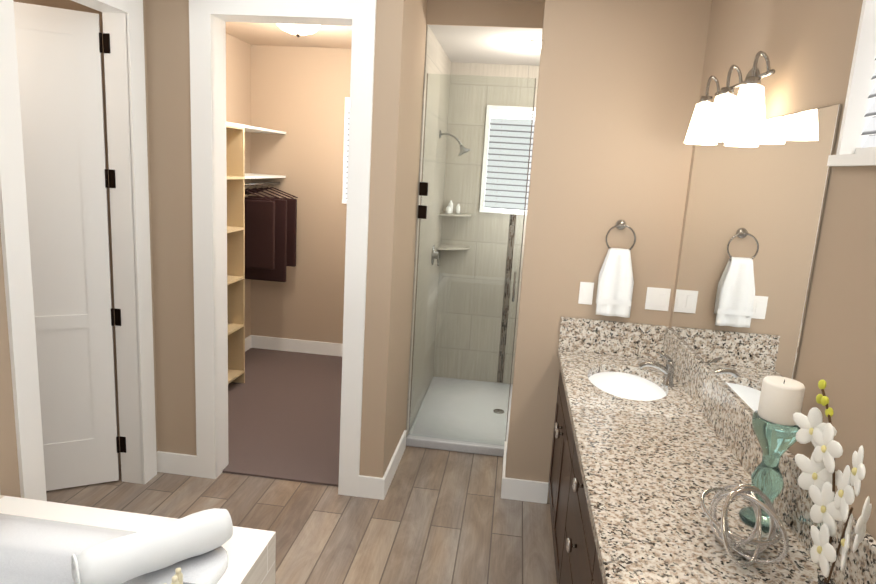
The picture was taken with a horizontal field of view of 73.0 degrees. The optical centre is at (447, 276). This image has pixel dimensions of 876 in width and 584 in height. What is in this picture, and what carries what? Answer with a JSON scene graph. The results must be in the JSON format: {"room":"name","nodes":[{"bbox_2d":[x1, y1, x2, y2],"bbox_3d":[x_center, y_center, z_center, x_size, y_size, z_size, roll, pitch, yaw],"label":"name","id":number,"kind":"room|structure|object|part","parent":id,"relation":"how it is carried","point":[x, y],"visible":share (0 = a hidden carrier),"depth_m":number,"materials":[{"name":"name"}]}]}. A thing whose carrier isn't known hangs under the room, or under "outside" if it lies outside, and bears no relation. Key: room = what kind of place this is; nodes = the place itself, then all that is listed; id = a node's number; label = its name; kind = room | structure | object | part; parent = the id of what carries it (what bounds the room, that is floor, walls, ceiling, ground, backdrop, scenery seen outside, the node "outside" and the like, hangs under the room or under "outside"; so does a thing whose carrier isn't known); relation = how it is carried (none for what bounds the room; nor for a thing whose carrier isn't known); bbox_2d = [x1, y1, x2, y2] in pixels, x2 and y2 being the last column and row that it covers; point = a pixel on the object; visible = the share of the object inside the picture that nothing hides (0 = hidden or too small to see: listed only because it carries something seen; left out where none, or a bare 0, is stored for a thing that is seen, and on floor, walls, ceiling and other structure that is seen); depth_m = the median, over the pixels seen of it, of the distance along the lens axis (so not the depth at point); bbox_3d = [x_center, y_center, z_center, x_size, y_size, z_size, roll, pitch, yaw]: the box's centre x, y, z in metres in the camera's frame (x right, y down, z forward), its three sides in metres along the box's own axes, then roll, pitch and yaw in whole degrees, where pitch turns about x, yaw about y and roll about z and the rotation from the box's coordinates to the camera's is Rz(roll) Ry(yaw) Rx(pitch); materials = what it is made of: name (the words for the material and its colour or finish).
{"room":"bathroom","nodes":[
{"label":"bathroom","id":0,"kind":"room"},
{"bbox_2d":[0,0,157,497],"bbox_3d":[-1.943,0.207,0.569,0.120,2.740,5.250,5,10,6],"label":"wall","id":1,"kind":"structure","parent":0,"point":[9,478],"depth_m":2.32,"materials":[{"name":"beige paint"}]},
{"bbox_2d":[0,0,46,500],"bbox_3d":[-1.672,0.068,2.311,0.016,2.420,0.110,5,10,6],"label":"trim","id":2,"kind":"structure","parent":1,"relation":"attached to","point":[19,292],"depth_m":2.29,"materials":[{"name":"white"}]},
{"bbox_2d":[13,1,119,490],"bbox_3d":[-2.013,-0.056,2.872,0.666,2.398,0.098,-1,11,-25],"label":"door leaf","id":3,"kind":"structure","parent":1,"relation":"in","point":[59,52],"depth_m":2.92,"materials":[{"name":"white wood"}]},
{"bbox_3d":[-1.952,-1.180,2.670,0.445,0.110,0.005,-1,11,-25],"label":"rail","id":4,"kind":"part","parent":3,"relation":"part of","materials":[{"name":"white"}]},
{"bbox_3d":[-2.038,0.234,2.929,0.445,0.070,0.005,-1,11,-25],"label":"rail","id":5,"kind":"part","parent":3,"relation":"part of","materials":[{"name":"white"}]},
{"bbox_3d":[-2.085,0.994,3.067,0.445,0.258,0.005,-1,11,-25],"label":"rail","id":6,"kind":"part","parent":3,"relation":"part of","materials":[{"name":"white wood"}]},
{"bbox_2d":[103,33,109,52],"bbox_3d":[-1.630,-1.113,2.828,0.032,0.090,0.004,5,10,6],"label":"toilet jamb hinge","id":7,"kind":"object","parent":1,"relation":"attached to","point":[106,42],"visible":1,"depth_m":2.83,"materials":[{"name":"brown metal"}]},
{"bbox_2d":[71,0,142,483],"bbox_3d":[-1.690,-0.013,2.693,0.124,2.440,0.700,5,10,6],"label":"door frame","id":8,"kind":"structure","parent":1,"relation":"attached to","point":[118,127],"depth_m":2.99,"materials":[{"name":"white wood"}]},
{"bbox_2d":[108,169,115,187],"bbox_3d":[-1.669,-0.485,2.943,0.032,0.090,0.004,5,10,6],"label":"toilet jamb hinge","id":9,"kind":"object","parent":1,"relation":"attached to","point":[112,182],"visible":1,"depth_m":2.94,"materials":[{"name":"brown metal"}]},
{"bbox_2d":[114,308,120,325],"bbox_3d":[-1.712,0.212,3.070,0.032,0.090,0.004,5,10,6],"label":"toilet jamb hinge","id":10,"kind":"object","parent":1,"relation":"attached to","point":[117,317],"visible":1,"depth_m":3.07,"materials":[{"name":"brown metal"}]},
{"bbox_2d":[120,436,125,452],"bbox_3d":[-1.754,0.910,3.198,0.032,0.090,0.004,5,10,6],"label":"toilet jamb hinge","id":11,"kind":"object","parent":1,"relation":"attached to","point":[122,444],"visible":1,"depth_m":3.19,"materials":[{"name":"brown metal"}]},
{"bbox_2d":[126,13,156,483],"bbox_3d":[-1.579,-0.063,3.064,0.016,2.420,0.110,5,10,6],"label":"trim","id":12,"kind":"structure","parent":1,"relation":"attached to","point":[137,115],"depth_m":3.03,"materials":[{"name":"white wood"}]},
{"bbox_2d":[13,0,408,477],"bbox_3d":[-1.608,-0.252,3.193,2.700,2.740,0.120,5,10,6],"label":"wall","id":13,"kind":"structure","parent":0,"point":[168,68],"depth_m":3.05,"materials":[{"name":"beige paint"}]},
{"bbox_2d":[157,451,196,476],"bbox_3d":[-1.526,1.060,3.343,0.240,0.120,0.015,5,10,6],"label":"baseboard","id":14,"kind":"structure","parent":13,"relation":"attached to","point":[176,463],"depth_m":3.33,"materials":[{"name":"white"}]},
{"bbox_2d":[189,13,216,478],"bbox_3d":[-1.283,-0.075,3.114,0.110,2.460,0.016,5,10,6],"label":"trim","id":15,"kind":"structure","parent":13,"relation":"attached to","point":[201,63],"depth_m":3.08,"materials":[{"name":"white wood"}]},
{"bbox_2d":[224,21,228,464],"bbox_3d":[-1.266,-0.098,3.247,0.110,2.460,0.016,5,10,6],"label":"trim","id":16,"kind":"structure","parent":13,"relation":"attached to","point":[226,228],"depth_m":3.20,"materials":[{"name":"white wood"}]},
{"bbox_2d":[212,15,351,476],"bbox_3d":[-0.868,-0.063,3.132,0.750,2.480,0.124,5,10,6],"label":"door frame","id":17,"kind":"structure","parent":13,"relation":"attached to","point":[218,93],"depth_m":3.12,"materials":[{"name":"white wood"}]},
{"bbox_2d":[338,19,375,496],"bbox_3d":[-0.470,-0.009,3.025,0.110,2.460,0.016,5,10,6],"label":"trim","id":18,"kind":"structure","parent":13,"relation":"attached to","point":[361,105],"depth_m":2.99,"materials":[{"name":"white wood"}]},
{"bbox_2d":[358,475,381,499],"bbox_3d":[-0.422,1.150,3.222,0.130,0.120,0.015,5,10,6],"label":"baseboard","id":19,"kind":"structure","parent":13,"relation":"attached to","point":[369,487],"depth_m":3.21,"materials":[{"name":"white wood"}]},
{"bbox_2d":[226,33,250,337],"bbox_3d":[-1.977,-0.484,4.343,0.120,2.740,2.120,5,10,6],"label":"wall","id":20,"kind":"structure","parent":0,"point":[238,81],"depth_m":5.03,"materials":[{"name":"beige paint"}]},
{"bbox_2d":[245,335,250,350],"bbox_3d":[-1.989,0.796,4.569,0.015,0.120,2.120,5,10,6],"label":"baseboard","id":21,"kind":"structure","parent":20,"relation":"attached to","point":[248,343],"depth_m":5.52,"materials":[{"name":"white wood"}]},
{"bbox_2d":[251,45,350,343],"bbox_3d":[-1.009,-0.608,5.347,1.800,2.740,0.120,5,10,6],"label":"wall","id":22,"kind":"structure","parent":0,"point":[299,95],"depth_m":5.27,"materials":[{"name":"beige paint"}]},
{"bbox_2d":[251,335,342,356],"bbox_3d":[-1.036,0.683,5.507,1.680,0.120,0.015,5,10,6],"label":"baseboard","id":23,"kind":"structure","parent":22,"relation":"attached to","point":[300,346],"depth_m":5.54,"materials":[{"name":"white"}]},
{"bbox_2d":[342,97,349,203],"bbox_3d":[-0.556,-1.066,5.134,0.710,0.910,0.029,5,10,6],"label":"window","id":24,"kind":"structure","parent":22,"relation":"in","point":[347,107],"depth_m":5.16,"materials":[{"name":"white"}]},
{"bbox_2d":[345,108,349,198],"bbox_3d":[-0.559,-1.057,5.121,0.642,0.819,0.019,5,10,6],"label":"window blind","id":25,"kind":"object","parent":24,"relation":"attached to","point":[347,152],"visible":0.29,"depth_m":5.15,"materials":[{"name":"grey"}]},
{"bbox_2d":[46,446,556,583],"bbox_3d":[-1.108,1.463,1.892,4.250,0.100,7.610,5,10,6],"label":"floor","id":26,"kind":"structure","parent":0,"point":[436,516],"depth_m":3.03,"materials":[{"name":"brown wood"}]},
{"bbox_2d":[0,495,275,583],"bbox_3d":[-1.308,1.179,1.228,1.128,0.670,2.020,5,10,6],"label":"bathtub","id":27,"kind":"object","parent":26,"relation":"on","point":[41,542],"visible":0.67,"depth_m":1.98,"materials":[{"name":"ceramic"}]},
{"bbox_2d":[71,508,232,583],"bbox_3d":[-0.911,0.850,1.854,0.443,0.132,0.132,-5,14,-40],"label":"roll","id":28,"kind":"object","parent":27,"relation":"on","point":[120,560],"visible":1,"depth_m":1.80,"materials":[{"name":"white fabric"}]},
{"bbox_2d":[164,567,193,583],"bbox_3d":[-0.803,0.910,1.732,0.070,0.068,0.120,5,10,6],"label":"tray","id":29,"kind":"object","parent":27,"relation":"on","point":[177,577],"visible":1,"depth_m":1.76,"materials":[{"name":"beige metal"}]},
{"bbox_2d":[170,575,179,583],"bbox_3d":[-0.798,0.908,1.730,0.025,0.061,0.025,5,10,6],"label":"bottle","id":30,"kind":"object","parent":29,"relation":"on","point":[176,578],"depth_m":1.73,"materials":[{"name":"beige"}]},
{"bbox_2d":[173,567,183,583],"bbox_3d":[-0.803,0.901,1.766,0.025,0.061,0.025,5,10,6],"label":"bottle","id":31,"kind":"object","parent":29,"relation":"on","point":[178,573],"depth_m":1.76,"materials":[{"name":"beige"}]},
{"bbox_2d":[222,465,338,486],"bbox_3d":[-0.938,1.143,3.386,0.706,0.012,0.062,5,10,6],"label":"threshold","id":32,"kind":"object","parent":26,"relation":"on","point":[282,475],"visible":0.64,"depth_m":3.38,"materials":[{"name":"brown wood"}]},
{"bbox_2d":[227,348,341,478],"bbox_3d":[-1.168,0.928,4.490,1.676,0.012,2.116,5,10,6],"label":"closet carpet","id":33,"kind":"object","parent":26,"relation":"on","point":[284,411],"visible":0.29,"depth_m":4.20,"materials":[{"name":"brown carpet"}]},
{"bbox_2d":[226,122,297,383],"bbox_3d":[-1.689,-0.113,4.382,0.501,2.008,2.099,5,10,6],"label":"closet shelf","id":34,"kind":"object","parent":33,"relation":"on","point":[261,236],"visible":0.4,"depth_m":4.70,"materials":[{"name":"white wood"}]},
{"bbox_3d":[-1.562,-0.763,4.892,0.024,0.023,0.848,5,10,6],"label":"rod","id":35,"kind":"part","parent":34,"relation":"part of","materials":[{"name":"silver metal"}]},
{"bbox_2d":[406,376,512,456],"bbox_3d":[0.504,1.028,4.366,1.419,0.060,1.228,5,10,6],"label":"shower pan","id":36,"kind":"object","parent":26,"relation":"on","point":[414,439],"visible":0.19,"depth_m":4.21,"materials":[{"name":"plastic"}]},
{"bbox_2d":[408,73,535,445],"bbox_3d":[0.120,-0.047,3.623,0.646,2.268,0.054,5,10,6],"label":"glass","id":37,"kind":"object","parent":36,"relation":"on","point":[423,191],"visible":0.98,"depth_m":3.61,"materials":[{"name":"clear glass"}]},
{"bbox_3d":[0.403,0.064,3.587,0.014,0.180,0.013,5,10,6],"label":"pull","id":38,"kind":"part","parent":37,"relation":"part of","materials":[{"name":"silver metal"}]},
{"bbox_2d":[548,357,603,583],"bbox_3d":[0.617,1.144,1.558,0.564,0.852,3.327,5,10,6],"label":"bathroom vanity","id":39,"kind":"object","parent":26,"relation":"on","point":[576,561],"depth_m":2.30,"materials":[{"name":"brown wood"}]},
{"bbox_3d":[0.536,1.152,3.026,0.018,0.062,0.308,5,10,6],"label":"door rail","id":40,"kind":"part","parent":39,"relation":"part of","materials":[{"name":"brown wood"}]},
{"bbox_3d":[0.510,0.705,2.764,0.018,0.038,0.038,5,10,6],"label":"knob","id":41,"kind":"part","parent":39,"relation":"part of","materials":[{"name":"silver metal"}]},
{"bbox_3d":[0.501,0.717,2.695,0.018,0.038,0.038,5,10,6],"label":"knob","id":42,"kind":"part","parent":39,"relation":"part of","materials":[{"name":"silver metal"}]},
{"bbox_3d":[0.483,1.226,2.599,0.018,0.062,0.308,5,10,6],"label":"door rail","id":43,"kind":"part","parent":39,"relation":"part of","materials":[{"name":"brown wood"}]},
{"bbox_3d":[0.555,0.902,2.980,0.012,0.456,0.318,5,10,6],"label":"door panel","id":44,"kind":"part","parent":39,"relation":"part of","materials":[{"name":"brown wood"}]},
{"bbox_3d":[0.567,0.653,2.935,0.018,0.062,0.308,5,10,6],"label":"door rail","id":45,"kind":"part","parent":39,"relation":"part of","materials":[{"name":"brown wood"}]},
{"bbox_3d":[0.502,0.977,2.553,0.012,0.456,0.318,5,10,6],"label":"door panel","id":46,"kind":"part","parent":39,"relation":"part of","materials":[{"name":"brown wood"}]},
{"bbox_3d":[0.409,0.904,1.989,0.018,0.038,0.038,5,10,6],"label":"knob","id":47,"kind":"part","parent":39,"relation":"part of","materials":[{"name":"silver metal"}]},
{"bbox_3d":[0.514,0.727,2.508,0.018,0.062,0.308,5,10,6],"label":"door rail","id":48,"kind":"part","parent":39,"relation":"part of","materials":[{"name":"brown wood"}]},
{"bbox_3d":[0.547,0.575,2.700,0.018,0.152,0.869,5,10,6],"label":"drawer","id":49,"kind":"part","parent":39,"relation":"part of","materials":[{"name":"brown wood"}]},
{"bbox_3d":[0.424,1.201,2.039,0.018,0.305,0.652,5,10,6],"label":"drawer","id":50,"kind":"part","parent":39,"relation":"part of","materials":[{"name":"brown wood"}]},
{"bbox_3d":[0.425,0.906,1.988,0.016,0.012,0.013,5,10,6],"label":"knob stem","id":51,"kind":"part","parent":39,"relation":"part of","materials":[{"name":"silver metal"}]},
{"bbox_3d":[0.422,0.688,1.950,0.018,0.038,0.038,5,10,6],"label":"knob","id":52,"kind":"part","parent":39,"relation":"part of","materials":[{"name":"silver metal"}]},
{"bbox_3d":[0.442,0.914,1.987,0.018,0.260,0.652,5,10,6],"label":"drawer","id":53,"kind":"part","parent":39,"relation":"part of","materials":[{"name":"brown wood"}]},
{"bbox_3d":[0.455,0.704,1.949,0.018,0.147,0.652,5,10,6],"label":"drawer","id":54,"kind":"part","parent":39,"relation":"part of","materials":[{"name":"brown wood"}]},
{"bbox_3d":[0.362,1.027,1.342,0.018,0.260,0.652,5,10,6],"label":"drawer","id":55,"kind":"part","parent":39,"relation":"part of","materials":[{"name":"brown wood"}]},
{"bbox_3d":[0.374,0.817,1.303,0.018,0.147,0.652,5,10,6],"label":"drawer","id":56,"kind":"part","parent":39,"relation":"part of","materials":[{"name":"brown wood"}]},
{"bbox_2d":[558,349,822,583],"bbox_3d":[0.651,0.709,1.468,0.547,0.038,3.347,5,10,6],"label":"countertop","id":57,"kind":"structure","parent":39,"relation":"on","point":[646,467],"depth_m":1.77,"materials":[{"name":"beige stone"}]},
{"bbox_2d":[588,365,667,400],"bbox_3d":[0.810,0.580,2.711,0.374,0.158,0.493,5,10,6],"label":"sink","id":58,"kind":"object","parent":57,"relation":"in","point":[610,382],"depth_m":2.90,"materials":[{"name":"white ceramic"}]},
{"bbox_2d":[636,349,679,388],"bbox_3d":[0.942,0.410,2.665,0.170,0.155,0.055,5,10,6],"label":"faucet","id":59,"kind":"object","parent":57,"relation":"on","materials":[{"name":"silver metal"}]},
{"bbox_2d":[699,484,788,567],"bbox_3d":[0.738,0.608,1.476,0.202,0.167,0.225,5,10,6],"label":"knot sculpture","id":60,"kind":"object","parent":57,"relation":"on","point":[725,535],"visible":1,"depth_m":1.45,"materials":[{"name":"silver metal"}]},
{"bbox_2d":[739,376,804,531],"bbox_3d":[0.872,0.472,1.590,0.120,0.409,0.120,5,10,6],"label":"candle holder","id":61,"kind":"object","parent":57,"relation":"on","point":[775,427],"visible":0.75,"depth_m":1.55,"materials":[{"name":"teal glass"}]},
{"bbox_2d":[757,376,804,425],"bbox_3d":[0.881,0.328,1.564,0.098,0.102,0.098,5,10,6],"label":"candle","id":62,"kind":"object","parent":61,"relation":"on","point":[780,397],"depth_m":1.53,"materials":[{"name":"white wax"}]},
{"bbox_2d":[793,380,871,583],"bbox_3d":[0.778,0.484,1.202,0.084,0.515,0.260,5,10,6],"label":"orchid","id":63,"kind":"object","parent":57,"relation":"on","point":[820,478],"visible":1,"depth_m":1.21,"materials":[{"name":"white plant"}]},
{"bbox_3d":[0.779,0.479,1.237,0.038,0.490,0.090,5,10,6],"label":"stem","id":64,"kind":"part","parent":63,"relation":"part of","materials":[{"name":"brown"}]},
{"bbox_3d":[0.782,0.589,1.195,0.011,0.289,0.039,5,10,6],"label":"stem","id":65,"kind":"part","parent":63,"relation":"part of","materials":[{"name":"brown"}]},
{"bbox_2d":[226,0,544,48],"bbox_3d":[-0.937,-1.326,1.383,4.250,0.100,7.610,5,10,6],"label":"ceiling","id":66,"kind":"structure","parent":0,"point":[323,36],"depth_m":4.65,"materials":[{"name":"beige paint"}]},
{"bbox_2d":[277,24,320,37],"bbox_3d":[-1.016,-1.692,4.023,0.344,0.135,0.344,5,10,6],"label":"closet ceiling light","id":67,"kind":"object","parent":66,"relation":"attached to","point":[297,30],"visible":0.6,"depth_m":3.97,"materials":[{"name":"white glass"}]},
{"bbox_2d":[388,0,426,464],"bbox_3d":[-0.187,-0.350,4.206,0.120,2.740,2.240,5,10,6],"label":"wall","id":68,"kind":"structure","parent":0,"point":[414,73],"depth_m":3.33,"materials":[{"name":"beige paint"}]},
{"bbox_2d":[381,430,406,499],"bbox_3d":[-0.313,1.103,3.512,0.015,0.120,0.625,5,10,6],"label":"baseboard","id":69,"kind":"structure","parent":68,"relation":"attached to","point":[388,476],"depth_m":3.43,"materials":[{"name":"white wood"}]},
{"bbox_2d":[406,25,450,436],"bbox_3d":[-0.124,-0.280,4.236,0.008,2.600,1.190,5,10,6],"label":"shower wall tile","id":70,"kind":"structure","parent":68,"relation":"attached to","point":[437,61],"depth_m":4.09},
{"bbox_2d":[431,131,470,264],"bbox_3d":[0.030,-0.556,4.327,0.232,0.991,0.150,5,10,6],"label":"shower head","id":71,"kind":"object","parent":70,"relation":"attached to","point":[436,255],"depth_m":4.25},
{"bbox_2d":[437,244,469,249],"bbox_3d":[0.049,-0.224,4.710,0.240,0.012,0.240,5,10,6],"label":"shower shelf","id":72,"kind":"object","parent":68,"relation":"attached to","point":[452,247],"depth_m":4.70,"materials":[{"name":"tile"}]},
{"bbox_2d":[439,200,471,215],"bbox_3d":[0.068,-0.534,4.653,0.240,0.112,0.240,5,10,6],"label":"shower shelf","id":73,"kind":"object","parent":68,"relation":"attached to","point":[450,210],"depth_m":4.64,"materials":[{"name":"ceramic"}]},
{"bbox_2d":[428,25,541,65],"bbox_3d":[0.662,-1.568,3.913,1.430,0.140,1.190,5,10,6],"label":"ceiling","id":74,"kind":"structure","parent":0,"point":[487,45],"depth_m":3.85,"materials":[{"name":"grey paint"}]},
{"bbox_2d":[528,40,541,44],"bbox_3d":[0.579,-1.457,3.693,0.150,0.006,0.150,5,10,6],"label":"recessed light","id":75,"kind":"object","parent":74,"relation":"attached to","point":[535,42],"visible":0.54,"depth_m":3.70,"materials":[{"name":"white"}]},
{"bbox_2d":[426,0,544,28],"bbox_3d":[0.590,-1.465,3.326,1.430,0.140,0.012,5,10,6],"label":"wall","id":76,"kind":"structure","parent":0,"point":[501,13],"depth_m":3.36,"materials":[{"name":"beige paint"}]},
{"bbox_2d":[433,62,538,383],"bbox_3d":[0.723,-0.399,4.780,1.550,2.740,0.120,5,10,6],"label":"wall","id":77,"kind":"structure","parent":0,"point":[524,73],"depth_m":4.80,"materials":[{"name":"tile"}]},
{"bbox_2d":[497,214,515,382],"bbox_3d":[0.480,0.200,4.851,0.050,1.410,0.006,5,10,6],"label":"mosaic","id":78,"kind":"object","parent":77,"relation":"attached to","point":[503,327],"depth_m":4.84},
{"bbox_2d":[479,105,535,214],"bbox_3d":[0.542,-0.901,4.638,0.528,0.828,0.029,5,10,6],"label":"shower window","id":79,"kind":"structure","parent":77,"relation":"attached to","point":[512,113],"depth_m":4.61,"materials":[{"name":"white"}]},
{"bbox_2d":[484,113,534,209],"bbox_3d":[0.540,-0.892,4.625,0.460,0.737,0.019,5,10,6],"label":"window blind","id":80,"kind":"object","parent":79,"relation":"attached to","point":[500,171],"depth_m":4.63,"materials":[{"name":"grey plastic"}]},
{"bbox_2d":[505,0,711,502],"bbox_3d":[0.844,-0.081,3.082,0.890,2.740,0.120,5,10,6],"label":"wall","id":81,"kind":"structure","parent":0,"point":[618,90],"depth_m":2.95,"materials":[{"name":"beige paint"}]},
{"bbox_2d":[501,441,506,488],"bbox_3d":[0.337,1.140,3.528,0.015,0.120,0.450,5,10,6],"label":"baseboard","id":82,"kind":"structure","parent":81,"relation":"attached to","point":[504,460],"depth_m":3.50,"materials":[{"name":"white"}]},
{"bbox_2d":[501,477,548,503],"bbox_3d":[0.427,1.190,3.287,0.255,0.120,0.015,5,10,6],"label":"baseboard","id":83,"kind":"structure","parent":81,"relation":"attached to","point":[524,490],"depth_m":3.28,"materials":[{"name":"white wood"}]},
{"bbox_2d":[578,282,593,304],"bbox_3d":[0.717,0.088,3.060,0.070,0.116,0.010,5,10,6],"label":"switch plate","id":84,"kind":"object","parent":81,"relation":"attached to","point":[586,292],"visible":1,"depth_m":3.06,"materials":[{"name":"white plastic"}]},
{"bbox_2d":[558,317,663,356],"bbox_3d":[0.850,0.320,3.077,0.527,0.174,0.020,5,10,6],"label":"backsplash","id":85,"kind":"structure","parent":81,"relation":"attached to","point":[627,339],"depth_m":3.07,"materials":[{"name":"beige stone"}]},
{"bbox_2d":[596,220,635,317],"bbox_3d":[0.856,-0.041,2.988,0.169,0.486,0.074,5,10,6],"label":"towel ring","id":86,"kind":"object","parent":81,"relation":"attached to","point":[615,289],"visible":1,"depth_m":2.97,"materials":[{"name":"white fabric"}]},
{"bbox_2d":[596,247,633,317],"bbox_3d":[0.850,0.030,2.992,0.169,0.344,0.056,5,10,6],"label":"towel","id":87,"kind":"object","parent":86,"relation":"hanging from","point":[615,281],"depth_m":2.97,"materials":[{"name":"white fabric"}]},
{"bbox_2d":[645,287,670,310],"bbox_3d":[1.073,0.117,3.021,0.116,0.116,0.010,5,10,6],"label":"switch plate","id":88,"kind":"object","parent":81,"relation":"attached to","point":[657,298],"visible":1,"depth_m":3.02,"materials":[{"name":"white plastic"}]},
{"bbox_2d":[669,0,875,539],"bbox_3d":[1.099,0.129,2.019,0.120,2.740,1.970,5,10,6],"label":"wall","id":89,"kind":"structure","parent":0,"point":[839,353],"depth_m":1.57,"materials":[{"name":"beige paint"}]},
{"bbox_2d":[684,51,774,144],"bbox_3d":[1.042,-0.641,2.193,0.152,0.273,0.628,5,10,6],"label":"sconce","id":90,"kind":"object","parent":89,"relation":"attached to","point":[727,116],"visible":0.98,"depth_m":2.16,"materials":[{"name":"white glass"}]},
{"bbox_3d":[1.057,-0.631,2.448,0.128,0.162,0.128,5,10,6],"label":"lamp shade","id":91,"kind":"part","parent":90,"relation":"part of","materials":[{"name":"white glass"}]},
{"bbox_3d":[1.088,-0.774,2.419,0.059,0.088,0.012,5,10,6],"label":"arm","id":92,"kind":"part","parent":90,"relation":"part of"},
{"bbox_3d":[1.027,-0.588,2.204,0.128,0.162,0.128,5,10,6],"label":"lamp shade","id":93,"kind":"part","parent":90,"relation":"part of","materials":[{"name":"white glass"}]},
{"bbox_3d":[1.058,-0.731,2.175,0.059,0.088,0.012,5,10,6],"label":"arm","id":94,"kind":"part","parent":90,"relation":"part of"},
{"bbox_3d":[0.997,-0.545,1.960,0.128,0.162,0.128,5,10,6],"label":"lamp shade","id":95,"kind":"part","parent":90,"relation":"part of","materials":[{"name":"white glass"}]},
{"bbox_3d":[1.028,-0.689,1.931,0.059,0.088,0.012,5,10,6],"label":"arm","id":96,"kind":"part","parent":90,"relation":"part of"},
{"bbox_2d":[671,104,841,412],"bbox_3d":[1.078,-0.094,2.261,0.006,0.952,1.285,5,10,6],"label":"mirror","id":97,"kind":"object","parent":89,"relation":"attached to","point":[755,207],"visible":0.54,"depth_m":2.01,"materials":[{"name":"clear glass"}]},
{"bbox_2d":[664,326,875,583],"bbox_3d":[0.919,0.626,1.420,0.020,0.174,3.347,5,10,6],"label":"backsplash","id":98,"kind":"structure","parent":89,"relation":"attached to","point":[726,414],"depth_m":1.87,"materials":[{"name":"beige stone"}]},
{"bbox_2d":[827,153,875,165],"bbox_3d":[0.986,-0.252,1.265,0.040,0.028,0.600,5,10,6],"label":"window sill","id":99,"kind":"structure","parent":89,"relation":"attached to","point":[864,159],"depth_m":1.44,"materials":[{"name":"white wood"}]},
{"bbox_2d":[836,0,875,154],"bbox_3d":[1.095,-0.536,1.501,0.122,0.490,0.015,5,10,6],"label":"jamb","id":100,"kind":"object","parent":89,"relation":"attached to","point":[858,101],"visible":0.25,"depth_m":1.51,"materials":[{"name":"white wood"}]},
{"bbox_3d":[-0.785,-1.408,2.888,0.750,0.260,0.120,5,10,6],"label":"wall","id":101,"kind":"structure","parent":0,"visible":0},
{"bbox_2d":[189,0,376,19],"bbox_3d":[-0.799,-1.304,2.839,0.930,0.110,0.016,5,10,6],"label":"trim","id":102,"kind":"structure","parent":101,"relation":"attached to","point":[345,9],"depth_m":2.83,"materials":[{"name":"white"}]},
{"bbox_2d":[225,21,351,25],"bbox_3d":[-0.783,-1.327,2.972,0.930,0.110,0.016,5,10,6],"label":"trim","id":103,"kind":"structure","parent":101,"relation":"attached to","point":[289,23],"depth_m":2.98,"materials":[{"name":"white"}]},
{"bbox_3d":[-1.610,-1.358,2.447,0.120,0.300,0.700,5,10,6],"label":"wall","id":104,"kind":"structure","parent":0,"visible":0},
{"bbox_2d":[95,0,142,18],"bbox_3d":[-1.549,-1.240,2.461,0.016,0.110,0.880,5,10,6],"label":"trim","id":105,"kind":"structure","parent":104,"relation":"attached to","point":[134,7],"depth_m":2.78,"materials":[{"name":"white wood"}]},
{"bbox_3d":[1.074,-0.719,1.173,0.122,0.015,0.600,5,10,6],"label":"jamb","id":106,"kind":"object","parent":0,"visible":0},
{"bbox_2d":[855,58,875,153],"bbox_3d":[1.037,-0.488,1.218,0.063,0.450,0.564,5,10,6],"label":"window blind","id":107,"kind":"object","parent":106,"relation":"attached to","point":[869,145],"visible":0.89,"depth_m":1.50,"materials":[{"name":"grey plastic"}]},
{"bbox_3d":[1.038,-0.274,1.255,0.036,0.016,0.556,5,10,6],"label":"rail","id":108,"kind":"part","parent":107,"relation":"part of","materials":[{"name":"white"}]}
]}

